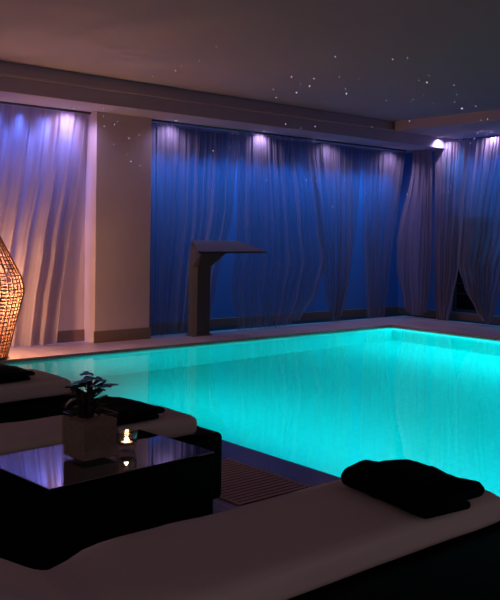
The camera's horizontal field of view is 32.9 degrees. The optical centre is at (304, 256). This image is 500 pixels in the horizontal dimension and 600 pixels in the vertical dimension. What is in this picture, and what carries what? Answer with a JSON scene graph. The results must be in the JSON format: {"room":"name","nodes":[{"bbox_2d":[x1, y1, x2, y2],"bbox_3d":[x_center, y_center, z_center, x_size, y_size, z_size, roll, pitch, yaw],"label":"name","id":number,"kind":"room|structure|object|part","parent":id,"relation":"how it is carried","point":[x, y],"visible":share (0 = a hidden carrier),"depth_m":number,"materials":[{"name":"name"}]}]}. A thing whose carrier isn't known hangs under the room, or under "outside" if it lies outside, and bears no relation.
{"room":"spa","nodes":[
{"label":"spa","id":0,"kind":"room"},
{"bbox_2d":[1,104,85,330],"bbox_3d":[-5.538,-0.473,7.335,7.750,2.940,0.380,0,2,-42],"label":"wall","id":1,"kind":"structure","parent":0,"point":[72,298],"depth_m":9.76,"materials":[{"name":"paint"}]},
{"bbox_2d":[57,329,84,342],"bbox_3d":[-5.429,0.935,7.229,7.750,0.135,0.015,0,2,-42],"label":"baseboard","id":2,"kind":"structure","parent":1,"relation":"attached to","point":[68,335],"depth_m":9.73,"materials":[{"name":"brown wood"}]},
{"bbox_2d":[84,111,151,342],"bbox_3d":[-2.298,-0.344,10.073,0.725,2.645,0.530,0,2,-42],"label":"wall pillar","id":3,"kind":"structure","parent":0,"point":[118,189],"depth_m":9.82,"materials":[{"name":"paint"}]},
{"bbox_2d":[93,327,150,342],"bbox_3d":[-2.136,0.919,9.908,0.755,0.135,0.015,0,2,-42],"label":"baseboard","id":4,"kind":"structure","parent":3,"relation":"attached to","point":[136,333],"depth_m":9.89,"materials":[{"name":"brown wood"}]},
{"bbox_2d":[0,61,453,153],"bbox_3d":[-3.054,-1.797,8.943,13.600,0.295,1.080,0,2,-42],"label":"ceiling beam","id":5,"kind":"structure","parent":0,"point":[12,90],"depth_m":9.98,"materials":[{"name":"paint"}]},
{"bbox_2d":[0,101,90,113],"bbox_3d":[-3.348,-1.639,8.843,2.430,0.023,0.024,0,2,-42],"label":"rail","id":6,"kind":"object","parent":5,"relation":"attached to","point":[1,102],"visible":1,"depth_m":9.28,"materials":[{"name":"grey metal"}]},
{"bbox_2d":[0,104,85,346],"bbox_3d":[-3.484,-0.319,8.787,2.618,2.600,0.149,0,2,-42],"label":"sheer curtain","id":7,"kind":"object","parent":6,"relation":"hanging from","point":[41,149],"visible":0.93,"depth_m":9.30,"materials":[{"name":"white fabric"}]},
{"bbox_2d":[0,73,394,131],"bbox_3d":[-3.198,-1.787,8.065,12.200,0.024,0.020,0,2,-42],"label":"trim","id":8,"kind":"structure","parent":5,"relation":"attached to","point":[1,74],"depth_m":9.66,"materials":[{"name":"paint"}]},
{"bbox_2d":[152,119,405,151],"bbox_3d":[-0.135,-1.663,11.746,4.710,0.023,0.024,0,2,-42],"label":"rail","id":9,"kind":"object","parent":5,"relation":"attached to","point":[152,119],"visible":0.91,"depth_m":11.44,"materials":[{"name":"grey metal"}]},
{"bbox_2d":[149,122,236,335],"bbox_3d":[-1.409,-0.335,10.677,1.370,2.600,0.100,0,2,-42],"label":"sheer curtain","id":10,"kind":"object","parent":9,"relation":"hanging from","point":[174,167],"visible":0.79,"depth_m":10.54,"materials":[{"name":"fabric"}]},
{"bbox_2d":[231,132,326,329],"bbox_3d":[-0.311,-0.341,11.576,1.745,2.600,0.104,0,2,-42],"label":"sheer curtain","id":11,"kind":"object","parent":9,"relation":"hanging from","point":[291,244],"visible":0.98,"depth_m":11.53,"materials":[{"name":"fabric"}]},
{"bbox_2d":[307,141,361,320],"bbox_3d":[0.424,-0.351,12.399,1.160,2.600,0.105,0,2,-42],"label":"sheer curtain","id":12,"kind":"object","parent":9,"relation":"hanging from","point":[343,251],"visible":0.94,"depth_m":12.47,"materials":[{"name":"fabric"}]},
{"bbox_2d":[362,148,404,317],"bbox_3d":[1.219,-0.357,13.137,0.970,2.600,0.090,0,2,-42],"label":"sheer curtain","id":13,"kind":"object","parent":9,"relation":"hanging from","point":[373,189],"visible":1,"depth_m":13.04,"materials":[{"name":"fabric"}]},
{"bbox_2d":[0,0,499,121],"bbox_3d":[0.721,-1.813,4.822,13.600,0.100,12.250,0,2,-42],"label":"ceiling","id":14,"kind":"structure","parent":0,"point":[245,49],"depth_m":7.49,"materials":[{"name":"paint"}]},
{"bbox_2d":[3,327,499,496],"bbox_3d":[2.531,1.198,6.356,5.955,0.001,10.270,0,2,-42],"label":"pool water","id":15,"kind":"object","parent":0,"point":[329,403],"visible":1,"depth_m":7.06,"materials":[{"name":"teal liquid"}]},
{"bbox_2d":[8,315,499,513],"bbox_3d":[0.667,1.236,4.907,13.600,0.120,12.250,0,2,-42],"label":"floor","id":16,"kind":"structure","parent":0,"point":[219,505],"depth_m":11.13,"materials":[{"name":"stone"}]},
{"bbox_2d":[0,236,24,360],"bbox_3d":[-3.240,0.279,8.335,0.932,1.463,0.931,0,2,-42],"label":"floor lamp","id":17,"kind":"object","parent":16,"relation":"on","point":[6,342],"visible":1,"depth_m":8.31,"materials":[{"name":"brown wicker"}]},
{"bbox_2d":[0,369,84,422],"bbox_3d":[-2.160,0.785,4.359,0.560,0.711,2.109,3,2,44],"label":"sun lounger","id":18,"kind":"object","parent":16,"relation":"on","point":[44,394],"visible":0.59,"depth_m":4.67,"materials":[{"name":"beige fabric"}]},
{"bbox_2d":[0,363,34,383],"bbox_3d":[-1.782,0.650,4.776,0.423,0.068,0.331,2,2,39],"label":"folded towel","id":19,"kind":"object","parent":18,"relation":"on","point":[8,373],"visible":1,"depth_m":4.70,"materials":[{"name":"black fabric"}]},
{"bbox_3d":[-2.196,0.612,4.314,0.541,0.363,1.940,3,2,44],"label":"mattress","id":20,"kind":"part","parent":18,"relation":"part of","materials":[{"name":"beige fabric"}]},
{"bbox_2d":[0,430,213,569],"bbox_3d":[-0.789,0.979,3.249,0.500,0.433,0.720,3,2,43],"label":"table","id":21,"kind":"object","parent":16,"relation":"on","point":[55,505],"visible":0.74,"depth_m":3.03,"materials":[{"name":"black glass"}]},
{"bbox_2d":[64,413,116,460],"bbox_3d":[-0.813,0.676,3.200,0.152,0.174,0.152,3,2,43],"label":"planter","id":22,"kind":"object","parent":21,"relation":"on","point":[95,437],"visible":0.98,"depth_m":3.15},
{"bbox_2d":[65,371,118,418],"bbox_3d":[-0.805,0.532,3.199,0.190,0.180,0.145,1,2,2],"label":"succulent plant","id":23,"kind":"object","parent":22,"relation":"on","point":[86,402],"visible":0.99,"depth_m":3.19,"materials":[{"name":"green plant"}]},
{"bbox_3d":[-0.785,0.767,3.244,0.500,0.008,0.720,3,2,43],"label":"glass","id":24,"kind":"part","parent":21,"relation":"part of","materials":[{"name":"black glass"}]},
{"bbox_2d":[116,429,137,452],"bbox_3d":[-0.699,0.723,3.311,0.084,0.077,0.084,0,2,-42],"label":"votive candle","id":25,"kind":"object","parent":21,"relation":"on","point":[126,441],"visible":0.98,"depth_m":3.30,"materials":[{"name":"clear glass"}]},
{"bbox_2d":[0,403,221,498],"bbox_3d":[-1.317,0.823,3.466,2.109,0.715,0.480,0,2,-43],"label":"sun lounger","id":26,"kind":"object","parent":16,"relation":"on","point":[15,437],"visible":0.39,"depth_m":3.76,"materials":[{"name":"beige fabric"}]},
{"bbox_3d":[-1.358,0.649,3.420,1.930,0.367,0.468,0,2,-43],"label":"mattress","id":27,"kind":"part","parent":26,"relation":"part of","materials":[{"name":"beige fabric"}]},
{"bbox_2d":[61,396,164,425],"bbox_3d":[-0.877,0.693,3.849,0.364,0.068,0.320,2,2,41],"label":"folded towel","id":28,"kind":"object","parent":26,"relation":"on","point":[126,411],"visible":0.67,"depth_m":3.79,"materials":[{"name":"black fabric"}]},
{"bbox_2d":[186,240,266,336],"bbox_3d":[-1.043,0.392,10.594,1.067,1.189,0.475,0,2,-42],"label":"fountain","id":29,"kind":"object","parent":16,"relation":"on","point":[203,253],"visible":1,"depth_m":10.48,"materials":[{"name":"grey metal"}]},
{"bbox_3d":[-1.325,0.976,10.562,0.285,0.012,0.180,0,2,-42],"label":"plate","id":30,"kind":"part","parent":29,"relation":"part of","materials":[{"name":"grey metal"}]},
{"bbox_3d":[-1.319,0.547,10.548,0.240,0.848,0.130,0,2,-42],"label":"post","id":31,"kind":"part","parent":29,"relation":"part of","materials":[{"name":"grey metal"}]},
{"bbox_3d":[-1.025,-0.127,10.570,1.067,0.150,0.450,0,2,-42],"label":"blade","id":32,"kind":"part","parent":29,"relation":"part of","materials":[{"name":"grey metal"}]},
{"bbox_2d":[0,479,499,599],"bbox_3d":[-0.240,0.875,2.305,2.169,0.713,0.520,0,2,-42],"label":"sun lounger","id":33,"kind":"object","parent":16,"relation":"on","point":[333,540],"visible":0.84,"depth_m":2.35,"materials":[{"name":"beige fabric"}]},
{"bbox_2d":[341,459,484,518],"bbox_3d":[0.348,0.733,2.747,0.292,0.091,0.392,0,2,-33],"label":"folded towel","id":34,"kind":"object","parent":33,"relation":"on","point":[416,488],"visible":1,"depth_m":2.65,"materials":[{"name":"black fabric"}]},
{"bbox_2d":[0,322,499,363],"bbox_3d":[2.429,1.222,6.467,6.555,0.122,10.570,0,2,-42],"label":"trim","id":35,"kind":"structure","parent":16,"relation":"attached to","point":[236,338],"depth_m":10.23,"materials":[{"name":"stone"}]},
{"bbox_2d":[219,458,309,505],"bbox_3d":[-0.376,1.166,4.413,0.463,0.007,0.695,0,2,-42],"label":"drain grating","id":36,"kind":"object","parent":16,"relation":"on","point":[241,483],"visible":0.61,"depth_m":4.34,"materials":[{"name":"black wood"}]},
{"bbox_3d":[-0.540,1.168,4.262,0.016,0.007,0.695,0,2,-42],"label":"grating rail","id":37,"kind":"part","parent":36,"relation":"part of","materials":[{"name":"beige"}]},
{"bbox_3d":[-0.211,1.165,4.564,0.016,0.007,0.695,0,2,-42],"label":"grating rail","id":38,"kind":"part","parent":36,"relation":"part of","materials":[{"name":"beige wood"}]},
{"bbox_2d":[222,440,340,486],"bbox_3d":[2.632,1.232,6.246,6.555,0.122,10.570,0,2,-42],"label":"trim","id":39,"kind":"structure","parent":16,"relation":"attached to","point":[311,477],"depth_m":4.71,"materials":[{"name":"stone"}]},
{"bbox_2d":[149,125,400,322],"bbox_3d":[-0.582,-0.517,12.066,5.950,2.940,0.100,0,2,-42],"label":"wall","id":40,"kind":"structure","parent":0,"point":[356,297],"depth_m":12.07,"materials":[{"name":"blue paint"}]},
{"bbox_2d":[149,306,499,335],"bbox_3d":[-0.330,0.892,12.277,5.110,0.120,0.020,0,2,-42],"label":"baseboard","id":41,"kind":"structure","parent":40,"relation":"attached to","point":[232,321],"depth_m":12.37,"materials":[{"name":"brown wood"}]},
{"bbox_2d":[394,109,499,138],"bbox_3d":[5.581,-1.714,8.549,1.400,0.135,11.170,0,2,-42],"label":"ceiling","id":42,"kind":"structure","parent":0,"point":[474,124],"depth_m":11.76,"materials":[{"name":"paint"}]},
{"bbox_2d":[444,136,499,141],"bbox_3d":[3.011,-1.732,12.035,0.024,0.023,3.780,0,2,-42],"label":"rail","id":43,"kind":"object","parent":42,"relation":"attached to","point":[495,136],"visible":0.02,"depth_m":12.72,"materials":[{"name":"grey metal"}]},
{"bbox_2d":[397,149,431,314],"bbox_3d":[1.718,-0.427,13.244,0.544,2.695,0.303,1,2,2],"label":"sheer curtain","id":44,"kind":"object","parent":43,"relation":"hanging from","point":[414,238],"visible":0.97,"depth_m":13.20,"materials":[{"name":"fabric"}]},
{"bbox_2d":[434,141,463,319],"bbox_3d":[2.233,-0.394,12.897,0.123,2.723,0.696,0,2,-42],"label":"sheer curtain","id":45,"kind":"object","parent":43,"relation":"hanging from","point":[449,159],"visible":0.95,"depth_m":12.95,"materials":[{"name":"fabric"}]},
{"bbox_2d":[457,137,499,323],"bbox_3d":[2.773,-0.373,12.142,0.120,2.705,1.473,0,2,-42],"label":"sheer curtain","id":46,"kind":"object","parent":43,"relation":"hanging from","point":[478,246],"visible":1,"depth_m":12.36,"materials":[{"name":"fabric"}]},
{"bbox_2d":[398,135,499,316],"bbox_3d":[5.745,-0.334,9.492,0.100,2.940,12.250,0,2,-42],"label":"wall","id":47,"kind":"structure","parent":0,"point":[407,165],"depth_m":13.48,"materials":[{"name":"blue paint"}]},
{"bbox_2d":[398,307,499,323],"bbox_3d":[5.683,1.081,9.484,0.020,0.110,12.230,0,2,-42],"label":"baseboard","id":48,"kind":"structure","parent":47,"relation":"attached to","point":[431,313],"depth_m":13.04,"materials":[{"name":"brown wood"}]},
{"bbox_2d":[452,269,476,312],"bbox_3d":[2.588,0.120,12.923,0.085,1.470,0.700,0,2,-42],"label":"window","id":49,"kind":"structure","parent":47,"relation":"in","point":[462,302],"depth_m":13.11,"materials":[{"name":"black glass"}]}
]}

